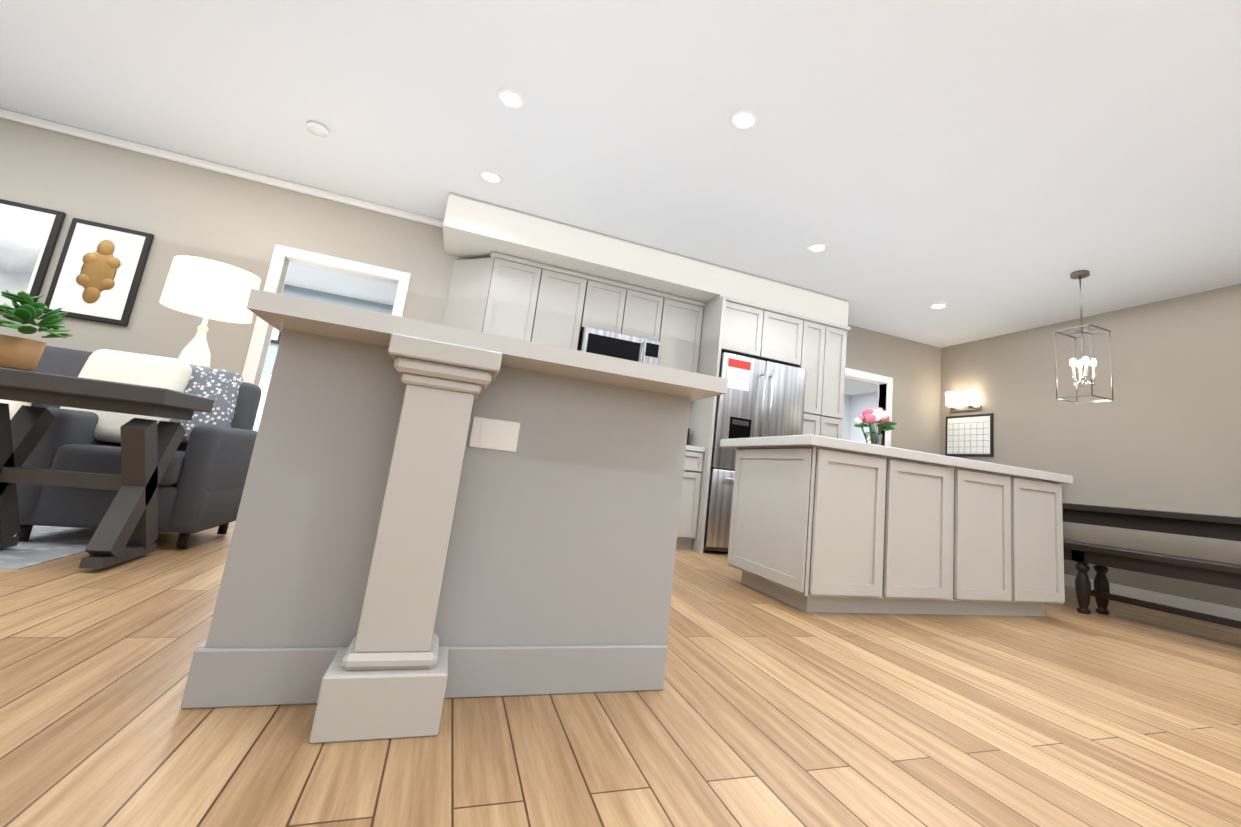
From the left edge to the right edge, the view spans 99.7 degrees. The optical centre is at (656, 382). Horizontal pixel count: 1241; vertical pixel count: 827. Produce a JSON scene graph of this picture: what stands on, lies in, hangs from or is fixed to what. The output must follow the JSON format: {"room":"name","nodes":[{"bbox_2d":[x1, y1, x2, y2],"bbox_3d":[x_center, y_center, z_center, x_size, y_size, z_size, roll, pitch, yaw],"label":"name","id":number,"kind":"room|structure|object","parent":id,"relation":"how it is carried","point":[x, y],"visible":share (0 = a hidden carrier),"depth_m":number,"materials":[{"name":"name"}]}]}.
{"room":"dining room and kitchen","nodes":[
{"label":"dining room and kitchen","id":0,"kind":"room"},
{"bbox_2d":[262,284,392,374],"bbox_3d":[-4.843,0.049,7.498,4.500,2.720,0.100,10,-11,-20],"label":"wall","id":1,"kind":"structure","parent":0,"point":[310,294],"depth_m":7.60,"materials":[{"name":"white paint"}]},
{"bbox_2d":[270,328,281,343],"bbox_3d":[-5.559,-0.772,7.242,0.650,0.360,0.050,10,-11,-20],"label":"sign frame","id":2,"kind":"object","parent":1,"relation":"attached to","point":[276,336],"visible":0.05,"depth_m":7.30,"materials":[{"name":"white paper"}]},
{"bbox_2d":[0,118,940,454],"bbox_3d":[-1.488,-0.036,4.939,11.340,2.720,0.120,10,-11,-20],"label":"wall","id":3,"kind":"structure","parent":0,"point":[176,208],"depth_m":4.20,"materials":[{"name":"paint"}]},
{"bbox_2d":[0,199,65,311],"bbox_3d":[-4.926,-0.956,3.628,1.060,0.799,0.035,10,-11,-20],"label":"framed artwork","id":4,"kind":"object","parent":3,"relation":"attached to","point":[29,235],"visible":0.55,"depth_m":3.76,"materials":[{"name":"white paper"}]},
{"bbox_2d":[43,218,153,325],"bbox_3d":[-4.162,-0.826,3.906,0.475,0.740,0.042,10,-11,-20],"label":"framed artwork","id":5,"kind":"object","parent":3,"relation":"attached to","point":[99,271],"visible":1,"depth_m":3.89,"materials":[{"name":"white paper"}]},
{"bbox_2d":[0,108,443,227],"bbox_3d":[-4.219,-1.863,4.023,4.940,0.060,0.050,10,-11,-20],"label":"crown molding","id":6,"kind":"structure","parent":3,"relation":"attached to","point":[117,142],"depth_m":4.21,"materials":[{"name":"white wood"}]},
{"bbox_2d":[443,251,502,333],"bbox_3d":[-1.689,-0.673,4.699,0.397,1.005,0.327,10,-11,-20],"label":"upper cabinet","id":7,"kind":"object","parent":3,"relation":"attached to","point":[474,284],"depth_m":4.69,"materials":[{"name":"paint"}]},
{"bbox_2d":[491,254,550,342],"bbox_3d":[-1.335,-0.610,4.829,0.486,1.005,0.327,10,-11,-20],"label":"upper cabinet","id":8,"kind":"object","parent":3,"relation":"attached to","point":[500,294],"depth_m":4.72,"materials":[{"name":"paint"}]},
{"bbox_2d":[539,266,590,349],"bbox_3d":[-0.995,-0.550,4.955,0.490,1.005,0.327,10,-11,-20],"label":"upper cabinet","id":9,"kind":"object","parent":3,"relation":"attached to","point":[566,289],"depth_m":4.86,"materials":[{"name":"paint"}]},
{"bbox_2d":[583,275,634,326],"bbox_3d":[-0.530,-0.713,5.159,0.448,0.512,0.327,10,-11,-20],"label":"upper cabinet","id":10,"kind":"object","parent":3,"relation":"attached to","point":[606,298],"depth_m":5.03,"materials":[{"name":"paint"}]},
{"bbox_2d":[579,315,650,362],"bbox_3d":[-0.474,-0.253,5.049,0.593,0.525,0.453,10,-11,-20],"label":"microwave","id":11,"kind":"object","parent":3,"relation":"attached to","point":[598,336],"depth_m":4.92,"materials":[{"name":"metal"}]},
{"bbox_2d":[631,286,666,330],"bbox_3d":[-0.217,-0.658,5.274,0.448,0.512,0.327,10,-11,-20],"label":"upper cabinet","id":12,"kind":"object","parent":3,"relation":"attached to","point":[647,306],"depth_m":5.17,"materials":[{"name":"paint"}]},
{"bbox_2d":[663,294,706,402],"bbox_3d":[0.172,-0.343,5.384,0.445,1.005,0.327,10,-11,-20],"label":"upper cabinet","id":13,"kind":"object","parent":3,"relation":"attached to","point":[682,317],"depth_m":5.27,"materials":[{"name":"paint"}]},
{"bbox_2d":[699,295,770,366],"bbox_3d":[0.745,-0.507,5.458,0.544,0.532,0.647,10,-11,-20],"label":"upper cabinet","id":14,"kind":"object","parent":3,"relation":"attached to","point":[731,325],"depth_m":5.16,"materials":[{"name":"paint"}]},
{"bbox_2d":[763,307,806,366],"bbox_3d":[1.137,-0.438,5.602,0.542,0.532,0.647,10,-11,-20],"label":"upper cabinet","id":15,"kind":"object","parent":3,"relation":"attached to","point":[785,347],"depth_m":5.34,"materials":[{"name":"paint"}]},
{"bbox_2d":[0,521,1240,826],"bbox_3d":[-1.024,1.101,2.953,11.620,0.100,12.000,10,-11,-20],"label":"floor","id":16,"kind":"structure","parent":0,"point":[762,709],"depth_m":1.32,"materials":[{"name":"brown wood"}]},
{"bbox_2d":[0,346,92,419],"bbox_3d":[-4.539,0.158,3.099,2.500,1.030,0.920,10,-11,-20],"label":"sofa","id":17,"kind":"object","parent":16,"relation":"on","point":[62,361],"visible":0.04,"depth_m":3.44,"materials":[{"name":"fabric"}]},
{"bbox_2d":[0,525,95,569],"bbox_3d":[-4.021,0.557,2.084,2.900,0.006,1.230,10,-11,-20],"label":"rug","id":18,"kind":"object","parent":16,"relation":"on","point":[43,544],"visible":0.4,"depth_m":2.37,"materials":[{"name":"grey fabric"}]},
{"bbox_2d":[0,367,213,568],"bbox_3d":[-2.498,0.361,2.237,0.680,0.738,0.480,10,-11,-20],"label":"trestle table","id":19,"kind":"object","parent":18,"relation":"on","point":[126,529],"visible":1,"depth_m":2.20,"materials":[{"name":"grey wood"}]},
{"bbox_2d":[0,289,73,370],"bbox_3d":[-2.595,-0.213,2.143,0.278,0.329,0.289,10,-11,-20],"label":"potted plant","id":20,"kind":"object","parent":19,"relation":"on","point":[19,353],"visible":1,"depth_m":2.12,"materials":[{"name":"green plant"}]},
{"bbox_2d":[16,349,261,548],"bbox_3d":[-2.731,0.336,2.815,0.806,0.964,0.670,10,-11,-20],"label":"armchair","id":21,"kind":"object","parent":18,"relation":"on","point":[201,484],"visible":0.77,"depth_m":2.66,"materials":[{"name":"fabric"}]},
{"bbox_3d":[-3.088,0.555,3.278,0.380,0.620,0.420,10,-11,-20],"label":"end table","id":22,"kind":"object","parent":18,"relation":"on","visible":0},
{"bbox_2d":[160,255,260,366],"bbox_3d":[-2.998,-0.253,3.423,0.470,1.029,0.470,10,-11,-20],"label":"table lamp","id":23,"kind":"object","parent":22,"relation":"on","point":[206,289],"visible":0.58,"depth_m":3.35,"materials":[{"name":"white ceramic"}]},
{"bbox_2d":[180,328,503,711],"bbox_3d":[-1.384,0.557,2.948,0.530,0.884,3.475,10,-11,-20],"label":"half wall","id":24,"kind":"structure","parent":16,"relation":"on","point":[431,517],"depth_m":1.27,"materials":[{"name":"paint"}]},
{"bbox_2d":[246,288,727,399],"bbox_3d":[-0.889,0.101,2.746,1.200,0.046,3.010,10,-11,-20],"label":"countertop","id":25,"kind":"structure","parent":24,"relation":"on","point":[296,314],"depth_m":1.31,"materials":[{"name":"white stone"}]},
{"bbox_2d":[468,416,520,451],"bbox_3d":[-0.458,0.147,1.481,0.130,0.085,0.008,10,-11,-20],"label":"outlet","id":26,"kind":"object","parent":24,"relation":"attached to","point":[485,433],"depth_m":1.48,"materials":[{"name":"white plastic"}]},
{"bbox_2d":[448,368,695,698],"bbox_3d":[-0.303,0.466,1.765,0.635,0.884,0.485,10,-11,-20],"label":"base cabinet","id":27,"kind":"object","parent":16,"relation":"on","point":[586,498],"depth_m":1.53,"materials":[{"name":"paint"}]},
{"bbox_2d":[688,448,702,549],"bbox_3d":[0.070,1.083,4.978,0.442,0.884,0.647,10,-11,-20],"label":"base cabinet","id":28,"kind":"object","parent":16,"relation":"on","point":[696,476],"depth_m":4.75,"materials":[{"name":"paint"}]},
{"bbox_2d":[703,352,805,552],"bbox_3d":[0.845,0.727,5.205,0.934,1.830,0.807,10,-11,-20],"label":"fridge","id":29,"kind":"object","parent":16,"relation":"on","point":[761,398],"visible":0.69,"depth_m":4.90,"materials":[{"name":"silver metal"}]},
{"bbox_2d":[798,316,830,436],"bbox_3d":[1.444,0.560,5.587,0.344,2.422,0.647,10,-11,-20],"label":"tall cabinet","id":30,"kind":"object","parent":16,"relation":"on","point":[817,337],"depth_m":5.41,"materials":[{"name":"paint"}]},
{"bbox_2d":[827,323,850,438],"bbox_3d":[1.652,0.597,5.664,0.346,2.422,0.647,10,-11,-20],"label":"tall cabinet","id":31,"kind":"object","parent":16,"relation":"on","point":[835,401],"depth_m":5.51,"materials":[{"name":"paint"}]},
{"bbox_2d":[727,446,1067,615],"bbox_3d":[1.597,0.991,3.486,2.043,0.875,0.842,10,-11,-20],"label":"kitchen island","id":32,"kind":"object","parent":16,"relation":"on","point":[824,524],"depth_m":3.06,"materials":[{"name":"paint"}]},
{"bbox_2d":[720,434,1072,483],"bbox_3d":[1.625,0.543,3.621,2.136,0.055,1.025,10,-11,-20],"label":"island countertop","id":33,"kind":"structure","parent":32,"relation":"on","point":[793,440],"depth_m":3.10,"materials":[{"name":"white stone"}]},
{"bbox_2d":[854,408,896,444],"bbox_3d":[1.631,0.369,3.877,0.335,0.374,0.198,10,-11,-20],"label":"flower vase","id":34,"kind":"object","parent":33,"relation":"on","point":[871,417],"visible":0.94,"depth_m":3.85,"materials":[{"name":"clear glass"}]},
{"bbox_2d":[1062,503,1240,540],"bbox_3d":[3.654,1.431,4.364,0.850,0.770,2.900,10,-11,-20],"label":"dining table","id":35,"kind":"object","parent":16,"relation":"on","point":[1208,526],"visible":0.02,"depth_m":3.72,"materials":[{"name":"brown wood"}]},
{"bbox_2d":[1063,540,1240,628],"bbox_3d":[3.322,1.365,3.376,0.360,0.480,2.100,10,-11,-20],"label":"bench","id":36,"kind":"object","parent":16,"relation":"on","point":[1101,558],"visible":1,"depth_m":3.45,"materials":[{"name":"brown wood"}]},
{"bbox_2d":[0,0,1240,347],"bbox_3d":[-0.716,-1.658,3.447,11.620,0.100,12.000,10,-11,-20],"label":"ceiling","id":37,"kind":"structure","parent":0,"point":[986,168],"depth_m":3.19,"materials":[{"name":"paint"}]},
{"bbox_2d":[306,121,328,136],"bbox_3d":[-2.332,-1.742,3.594,0.130,0.034,0.130,10,-11,-20],"label":"smoke detector","id":38,"kind":"object","parent":37,"relation":"attached to","point":[317,128],"visible":1,"depth_m":3.57,"materials":[{"name":"white plastic"}]},
{"bbox_2d":[479,170,501,183],"bbox_3d":[-1.266,-1.566,3.988,0.168,0.008,0.168,-3,-14,42],"label":"recessed light","id":39,"kind":"object","parent":37,"relation":"in","point":[489,176],"depth_m":3.98,"materials":[{"name":"white plastic"}]},
{"bbox_2d":[496,88,524,108],"bbox_3d":[-0.865,-1.680,3.099,0.168,0.008,0.168,12,-12,-29],"label":"recessed light","id":40,"kind":"object","parent":37,"relation":"in","point":[510,98],"depth_m":3.09,"materials":[{"name":"white plastic"}]},
{"bbox_2d":[443,192,848,325],"bbox_3d":[0.062,-1.043,5.264,4.100,0.293,0.647,10,-11,-20],"label":"soffit beam","id":41,"kind":"structure","parent":37,"relation":"attached to","point":[474,228],"depth_m":4.79,"materials":[{"name":"paint"}]},
{"bbox_2d":[729,109,757,129],"bbox_3d":[0.508,-1.535,3.055,0.168,0.008,0.168,-3,-14,42],"label":"recessed light","id":42,"kind":"object","parent":37,"relation":"in","point":[743,119],"depth_m":3.05,"materials":[{"name":"white plastic"}]},
{"bbox_2d":[807,243,827,251],"bbox_3d":[1.397,-1.169,4.545,0.168,0.008,0.168,12,-12,-29],"label":"recessed light","id":43,"kind":"object","parent":37,"relation":"in","point":[816,247],"depth_m":4.54,"materials":[{"name":"white plastic"}]},
{"bbox_2d":[929,303,946,308],"bbox_3d":[2.992,-0.811,5.555,0.168,0.008,0.168,2,-11,24],"label":"recessed light","id":44,"kind":"object","parent":37,"relation":"in","point":[937,305],"depth_m":5.55,"materials":[{"name":"white plastic"}]},
{"bbox_2d":[1054,270,1113,403],"bbox_3d":[3.567,-0.397,4.382,0.270,1.104,0.270,10,-11,-20],"label":"lantern chandelier","id":45,"kind":"object","parent":37,"relation":"hanging from","point":[1083,363],"visible":1,"depth_m":4.35,"materials":[{"name":"silver metal"}]},
{"bbox_2d":[842,394,851,439],"bbox_3d":[2.053,1.272,10.037,4.200,2.720,0.100,10,-11,-20],"label":"wall","id":46,"kind":"structure","parent":0,"point":[846,419],"depth_m":10.79,"materials":[{"name":"white paint"}]},
{"bbox_2d":[850,391,877,442],"bbox_3d":[4.605,1.383,9.068,0.100,2.720,3.450,10,-11,-20],"label":"wall","id":47,"kind":"structure","parent":0,"point":[855,406],"depth_m":10.57,"materials":[{"name":"white paint"}]},
{"bbox_2d":[940,284,1240,608],"bbox_3d":[5.103,0.403,3.285,0.120,2.720,7.600,10,-11,-20],"label":"wall","id":48,"kind":"structure","parent":0,"point":[1161,431],"depth_m":4.87,"materials":[{"name":"paint"}]},
{"bbox_2d":[946,389,980,412],"bbox_3d":[3.795,0.231,6.508,0.158,0.240,0.420,10,-11,-20],"label":"sconce","id":49,"kind":"object","parent":48,"relation":"attached to","point":[970,395],"visible":1,"depth_m":6.46,"materials":[{"name":"white glass"}]},
{"bbox_2d":[945,413,993,456],"bbox_3d":[3.826,0.652,6.415,0.026,0.510,0.630,10,-11,-20],"label":"frame","id":50,"kind":"object","parent":48,"relation":"attached to","point":[969,435],"visible":1,"depth_m":6.38,"materials":[{"name":"white paper"}]},
{"bbox_2d":[1064,574,1240,620],"bbox_3d":[4.898,1.669,3.033,0.015,0.110,7.600,10,-11,-20],"label":"baseboard","id":51,"kind":"structure","parent":48,"relation":"attached to","point":[1228,612],"depth_m":4.41,"materials":[{"name":"white wood"}]},
{"bbox_3d":[-4.343,1.150,5.607,4.300,0.012,3.480,10,-11,-20],"label":"floor","id":52,"kind":"structure","parent":0,"visible":0},
{"bbox_2d":[253,374,270,431],"bbox_3d":[-5.105,0.436,6.114,1.700,1.380,2.130,10,-11,-20],"label":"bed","id":53,"kind":"object","parent":52,"relation":"on","point":[264,382],"depth_m":7.08,"materials":[{"name":"fabric"}]}
]}

